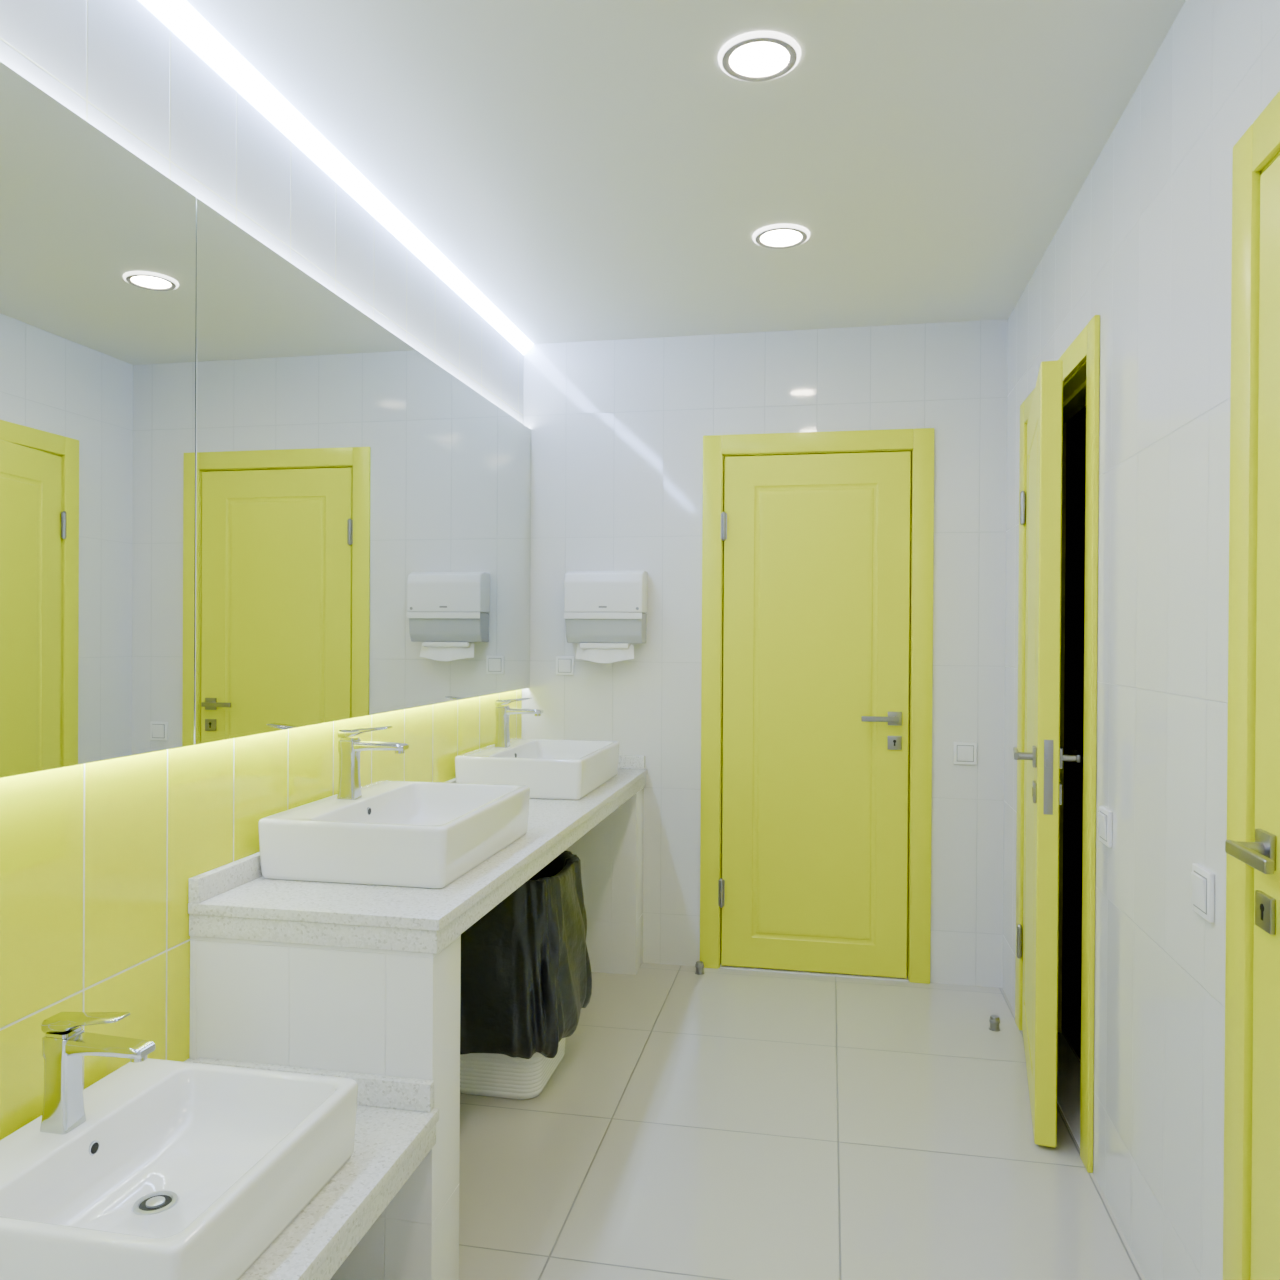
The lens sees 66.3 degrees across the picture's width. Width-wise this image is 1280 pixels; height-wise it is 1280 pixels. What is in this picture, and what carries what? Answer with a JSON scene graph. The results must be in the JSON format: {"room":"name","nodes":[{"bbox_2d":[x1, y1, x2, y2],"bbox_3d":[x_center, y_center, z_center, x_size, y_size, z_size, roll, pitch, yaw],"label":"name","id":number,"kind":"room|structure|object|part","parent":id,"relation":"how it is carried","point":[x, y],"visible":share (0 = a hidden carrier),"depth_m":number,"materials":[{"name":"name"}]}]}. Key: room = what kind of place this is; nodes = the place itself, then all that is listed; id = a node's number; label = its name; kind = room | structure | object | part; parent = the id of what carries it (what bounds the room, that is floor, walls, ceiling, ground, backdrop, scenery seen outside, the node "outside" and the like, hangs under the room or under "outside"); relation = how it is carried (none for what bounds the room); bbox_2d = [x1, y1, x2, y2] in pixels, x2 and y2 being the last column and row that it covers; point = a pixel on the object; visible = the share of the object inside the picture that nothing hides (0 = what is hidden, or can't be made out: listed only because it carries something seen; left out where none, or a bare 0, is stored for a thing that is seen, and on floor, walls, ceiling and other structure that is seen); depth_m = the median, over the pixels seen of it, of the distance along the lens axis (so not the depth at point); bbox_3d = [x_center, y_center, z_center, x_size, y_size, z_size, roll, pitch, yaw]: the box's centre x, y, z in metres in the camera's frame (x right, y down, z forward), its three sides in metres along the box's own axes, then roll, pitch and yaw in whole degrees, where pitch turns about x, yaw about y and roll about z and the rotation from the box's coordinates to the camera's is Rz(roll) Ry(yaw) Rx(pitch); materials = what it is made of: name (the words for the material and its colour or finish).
{"room":"public restroom","nodes":[
{"label":"public restroom","id":0,"kind":"room"},
{"bbox_2d":[0,0,523,1139],"bbox_3d":[-1.047,0.048,1.354,0.100,2.490,5.660,0,0,11],"label":"wall","id":1,"kind":"structure","parent":0,"point":[98,860],"depth_m":1.87,"materials":[{"name":"tile"}]},
{"bbox_2d":[0,61,195,777],"bbox_3d":[-1.076,-0.321,0.833,0.034,1.053,2.148,0,0,11],"label":"wall mirror","id":2,"kind":"object","parent":1,"relation":"attached to","point":[98,244],"visible":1,"depth_m":1.62,"materials":[{"name":"clear glass"}]},
{"bbox_2d":[194,198,530,744],"bbox_3d":[-0.667,-0.328,2.944,0.034,1.053,2.148,0,0,11],"label":"wall mirror","id":3,"kind":"object","parent":1,"relation":"attached to","point":[363,511],"visible":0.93,"depth_m":2.41,"materials":[{"name":"clear glass"}]},
{"bbox_2d":[186,0,1185,343],"bbox_3d":[0.525,-1.236,1.045,3.285,0.100,5.660,0,0,11],"label":"ceiling","id":4,"kind":"structure","parent":0,"point":[594,169],"depth_m":2.32,"materials":[{"name":"white paint"}]},
{"bbox_2d":[139,0,533,354],"bbox_3d":[-0.971,-1.176,1.329,0.042,0.042,5.427,0,0,11],"label":"strip light","id":5,"kind":"object","parent":4,"relation":"attached to","point":[179,16],"visible":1,"depth_m":2.32,"materials":[{"name":"white plastic"}]},
{"bbox_2d":[718,31,800,81],"bbox_3d":[0.244,-1.187,2.002,0.168,0.010,0.168,0,0,11],"label":"recessed light","id":6,"kind":"object","parent":4,"relation":"in","point":[757,56],"visible":1,"depth_m":1.99,"materials":[{"name":"white"}]},
{"bbox_2d":[730,42,788,75],"bbox_3d":[0.244,-1.189,2.002,0.122,0.006,0.122,0,0,11],"label":"diffuser","id":7,"kind":"object","parent":6,"relation":"attached to","point":[746,58],"depth_m":2.00,"materials":[{"name":"white plastic"}]},
{"bbox_2d":[753,224,809,248],"bbox_3d":[0.417,-1.190,2.897,0.168,0.010,0.168,0,0,11],"label":"recessed light","id":8,"kind":"object","parent":4,"relation":"in","point":[778,236],"visible":1,"depth_m":2.89,"materials":[{"name":"white"}]},
{"bbox_2d":[761,230,801,245],"bbox_3d":[0.417,-1.192,2.897,0.122,0.006,0.122,0,0,11],"label":"diffuser","id":9,"kind":"object","parent":8,"relation":"attached to","point":[768,237],"depth_m":2.90,"materials":[{"name":"white plastic"}]},
{"bbox_2d":[522,319,1007,987],"bbox_3d":[0.509,0.046,3.874,1.995,2.490,0.120,0,0,11],"label":"wall","id":10,"kind":"structure","parent":0,"point":[618,428],"depth_m":3.87,"materials":[{"name":"tile"}]},
{"bbox_2d":[556,656,573,674],"bbox_3d":[-0.304,0.104,3.963,0.075,0.075,0.015,0,0,11],"label":"light switch","id":11,"kind":"object","parent":10,"relation":"attached to","point":[564,664],"visible":1,"depth_m":3.96,"materials":[{"name":"white plastic"}]},
{"bbox_2d":[564,571,647,662],"bbox_3d":[-0.135,-0.091,3.877,0.315,0.364,0.118,0,0,11],"label":"paper towel dispenser","id":12,"kind":"object","parent":10,"relation":"attached to","point":[605,612],"visible":1,"depth_m":3.83,"materials":[{"name":"white plastic"}]},
{"bbox_2d":[576,643,633,662],"bbox_3d":[-0.135,0.052,3.878,0.235,0.078,0.077,0,0,11],"label":"paper towel","id":13,"kind":"object","parent":12,"relation":"hanging from","point":[595,652],"depth_m":3.85,"materials":[{"name":"white paper"}]},
{"bbox_2d":[718,512,726,907],"bbox_3d":[0.323,0.273,3.833,0.024,1.547,0.017,0,0,11],"label":"hinges","id":14,"kind":"object","parent":10,"relation":"attached to","point":[721,883],"visible":1,"depth_m":3.83,"materials":[{"name":"silver metal"}]},
{"bbox_2d":[721,451,910,977],"bbox_3d":[0.670,0.282,3.770,0.706,1.997,0.097,0,0,11],"label":"door","id":15,"kind":"structure","parent":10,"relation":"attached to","point":[817,546],"depth_m":3.77,"materials":[{"name":"yellow paint"}]},
{"bbox_3d":[0.913,0.297,3.701,0.151,0.052,0.055,0,0,11],"label":"lever","id":16,"kind":"part","parent":15,"relation":"part of","materials":[{"name":"silver metal"}]},
{"bbox_2d":[700,428,933,983],"bbox_3d":[0.684,0.280,3.840,0.742,2.026,0.120,0,0,11],"label":"door frame","id":17,"kind":"structure","parent":10,"relation":"attached to","point":[898,450],"depth_m":3.76,"materials":[{"name":"yellow paint"}]},
{"bbox_2d":[953,742,976,764],"bbox_3d":[1.218,0.425,3.669,0.083,0.083,0.015,0,0,11],"label":"light switch","id":18,"kind":"object","parent":10,"relation":"attached to","point":[964,752],"visible":1,"depth_m":3.67,"materials":[{"name":"white plastic"}]},
{"bbox_2d":[459,963,1145,1279],"bbox_3d":[0.509,1.354,1.057,3.285,0.100,5.660,0,0,11],"label":"floor","id":19,"kind":"structure","parent":0,"point":[715,1124],"depth_m":2.48,"materials":[{"name":"tile"}]},
{"bbox_2d":[184,1057,438,1279],"bbox_3d":[-0.754,1.059,1.256,0.524,0.472,1.274,0,0,11],"label":"countertop","id":20,"kind":"structure","parent":19,"relation":"on","point":[397,1118],"depth_m":1.62,"materials":[{"name":"white stone"}]},
{"bbox_2d":[0,1058,357,1279],"bbox_3d":[-0.732,0.809,1.472,0.432,0.130,0.481,0,0,11],"label":"washbasin","id":21,"kind":"object","parent":20,"relation":"in","point":[174,1170],"visible":0.98,"depth_m":1.48,"materials":[{"name":"white ceramic"}]},
{"bbox_2d":[40,1012,154,1133],"bbox_3d":[-0.821,0.654,1.485,0.170,0.177,0.047,0,0,11],"label":"faucet","id":22,"kind":"object","parent":21,"relation":"on","point":[65,1044],"visible":1,"depth_m":1.48,"materials":[{"name":"silver metal"}]},
{"bbox_3d":[-0.840,0.583,1.489,0.126,0.035,0.041,0,0,11],"label":"lever","id":23,"kind":"part","parent":22,"relation":"part of","materials":[{"name":"silver metal"}]},
{"bbox_3d":[-0.801,0.617,1.482,0.131,0.026,0.039,0,0,11],"label":"spout","id":24,"kind":"part","parent":22,"relation":"part of","materials":[{"name":"silver metal"}]},
{"bbox_2d":[188,755,647,1279],"bbox_3d":[-0.431,0.876,2.916,0.524,0.827,2.122,0,0,11],"label":"countertop","id":25,"kind":"structure","parent":19,"relation":"on","point":[358,978],"depth_m":1.91,"materials":[{"name":"white stone"}]},
{"bbox_2d":[258,780,529,888],"bbox_3d":[-0.558,0.451,2.356,0.432,0.130,0.595,0,0,11],"label":"washbasin","id":26,"kind":"object","parent":25,"relation":"in","point":[416,834],"visible":1,"depth_m":2.10,"materials":[{"name":"white ceramic"}]},
{"bbox_2d":[337,726,408,799],"bbox_3d":[-0.646,0.296,2.372,0.170,0.177,0.047,0,0,11],"label":"faucet","id":27,"kind":"object","parent":26,"relation":"on","point":[350,747],"visible":1,"depth_m":2.36,"materials":[{"name":"silver metal"}]},
{"bbox_3d":[-0.665,0.225,2.376,0.126,0.035,0.041,0,0,11],"label":"lever","id":28,"kind":"part","parent":27,"relation":"part of","materials":[{"name":"silver metal"}]},
{"bbox_3d":[-0.627,0.259,2.369,0.131,0.026,0.039,0,0,11],"label":"spout","id":29,"kind":"part","parent":27,"relation":"part of","materials":[{"name":"silver metal"}]},
{"bbox_2d":[455,738,619,799],"bbox_3d":[-0.343,0.447,3.463,0.432,0.130,0.595,0,0,11],"label":"washbasin","id":30,"kind":"object","parent":25,"relation":"in","point":[551,768],"visible":0.98,"depth_m":3.20,"materials":[{"name":"white ceramic"}]},
{"bbox_2d":[495,697,542,747],"bbox_3d":[-0.430,0.293,3.486,0.170,0.177,0.047,0,0,11],"label":"faucet","id":31,"kind":"object","parent":30,"relation":"on","point":[503,711],"visible":1,"depth_m":3.48,"materials":[{"name":"silver metal"}]},
{"bbox_3d":[-0.450,0.222,3.490,0.126,0.035,0.041,0,0,11],"label":"lever","id":32,"kind":"part","parent":31,"relation":"part of","materials":[{"name":"silver metal"}]},
{"bbox_3d":[-0.411,0.255,3.483,0.131,0.026,0.039,0,0,11],"label":"spout","id":33,"kind":"part","parent":31,"relation":"part of","materials":[{"name":"silver metal"}]},
{"bbox_2d":[460,851,591,1099],"bbox_3d":[-0.384,0.972,2.921,0.442,0.634,0.505,0,0,11],"label":"waste bin","id":34,"kind":"object","parent":19,"relation":"on","point":[526,974],"visible":0.64,"depth_m":2.70,"materials":[{"name":"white plastic"}]},
{"bbox_2d":[695,961,703,974],"bbox_3d":[0.231,1.268,3.794,0.038,0.043,0.038,0,0,11],"label":"door stop","id":35,"kind":"object","parent":19,"relation":"on","point":[699,965],"visible":1,"depth_m":3.78,"materials":[{"name":"silver metal"}]},
{"bbox_2d":[720,965,907,981],"bbox_3d":[0.677,1.290,3.843,0.718,0.006,0.123,0,0,11],"label":"threshold","id":36,"kind":"object","parent":19,"relation":"on","point":[721,966],"visible":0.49,"depth_m":3.78,"materials":[{"name":"white"}]},
{"bbox_2d":[989,1015,1000,1030],"bbox_3d":[1.183,1.276,3.269,0.038,0.043,0.038,0,0,11],"label":"door stop","id":37,"kind":"object","parent":19,"relation":"on","point":[994,1020],"visible":1,"depth_m":3.26,"materials":[{"name":"silver metal"}]},
{"bbox_2d":[1022,1030,1080,1147],"bbox_3d":[1.254,1.297,2.849,0.123,0.006,0.799,0,0,11],"label":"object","id":38,"kind":"structure","parent":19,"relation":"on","point":[1068,1065],"depth_m":2.85,"materials":[{"name":"grey tile"}]},
{"bbox_2d":[1062,406,1085,1005],"bbox_3d":[1.875,0.060,2.687,1.140,2.490,1.690,0,0,11],"label":"wall","id":39,"kind":"structure","parent":0,"point":[1076,426],"depth_m":3.47,"materials":[{"name":"grey"}]},
{"bbox_2d":[1002,0,1279,1279],"bbox_3d":[0.900,0.061,0.967,0.120,2.490,5.440,0,0,11],"label":"wall","id":40,"kind":"structure","parent":0,"point":[1143,246],"depth_m":1.93,"materials":[{"name":"tile"}]},
{"bbox_2d":[1012,360,1081,1147],"bbox_3d":[1.169,0.289,2.865,0.162,1.997,0.804,0,0,19],"label":"door","id":41,"kind":"structure","parent":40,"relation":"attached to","point":[1043,756],"depth_m":2.50,"materials":[{"name":"yellow paint"}]},
{"bbox_3d":[1.262,0.281,3.245,0.017,1.547,0.024,0,0,11],"label":"hinges","id":42,"kind":"part","parent":41,"relation":"part of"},
{"bbox_3d":[1.021,0.303,2.605,0.055,0.052,0.151,0,0,19],"label":"lever","id":43,"kind":"part","parent":41,"relation":"part of","materials":[{"name":"silver metal"}]},
{"bbox_3d":[1.037,0.349,2.489,0.022,0.190,0.006,0,0,19],"label":"latch plate","id":44,"kind":"part","parent":41,"relation":"part of","materials":[{"name":"silver metal"}]},
{"bbox_3d":[1.122,0.304,2.570,0.055,0.052,0.151,0,0,19],"label":"lever","id":45,"kind":"part","parent":41,"relation":"part of","materials":[{"name":"silver metal"}]},
{"bbox_2d":[1015,315,1099,1172],"bbox_3d":[1.197,0.254,2.857,0.014,2.093,0.957,0,0,11],"label":"trim","id":46,"kind":"structure","parent":40,"relation":"attached to","point":[1086,346],"depth_m":2.42,"materials":[{"name":"yellow paint"}]},
{"bbox_2d":[1057,360,1086,1032],"bbox_3d":[1.262,0.287,2.844,0.120,2.026,0.823,0,0,11],"label":"door frame","id":47,"kind":"structure","parent":40,"relation":"attached to","point":[1074,388],"depth_m":3.23,"materials":[{"name":"yellow paint"}]},
{"bbox_2d":[1098,806,1111,847],"bbox_3d":[1.086,0.436,2.293,0.015,0.083,0.083,0,0,11],"label":"light switch","id":48,"kind":"object","parent":40,"relation":"attached to","point":[1104,815],"visible":1,"depth_m":2.27,"materials":[{"name":"white plastic"}]},
{"bbox_2d":[1191,863,1214,922],"bbox_3d":[0.969,0.436,1.693,0.015,0.083,0.083,0,0,11],"label":"light switch","id":49,"kind":"object","parent":40,"relation":"attached to","point":[1203,880],"visible":1,"depth_m":1.67,"materials":[{"name":"white plastic"}]},
{"bbox_2d":[1223,91,1279,1279],"bbox_3d":[0.928,0.293,1.121,0.120,2.026,0.759,0,0,11],"label":"door frame","id":50,"kind":"structure","parent":40,"relation":"attached to","point":[1276,156],"depth_m":1.50,"materials":[{"name":"yellow paint"}]},
{"bbox_2d":[1225,155,1279,1279],"bbox_3d":[0.857,0.295,1.135,0.097,1.997,0.723,0,0,11],"label":"door","id":51,"kind":"structure","parent":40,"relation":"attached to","point":[1263,854],"depth_m":1.44,"materials":[{"name":"yellow paint"}]},
{"bbox_3d":[0.886,0.307,1.394,0.055,0.052,0.151,0,0,11],"label":"lever","id":52,"kind":"part","parent":51,"relation":"part of","materials":[{"name":"silver metal"}]}
]}

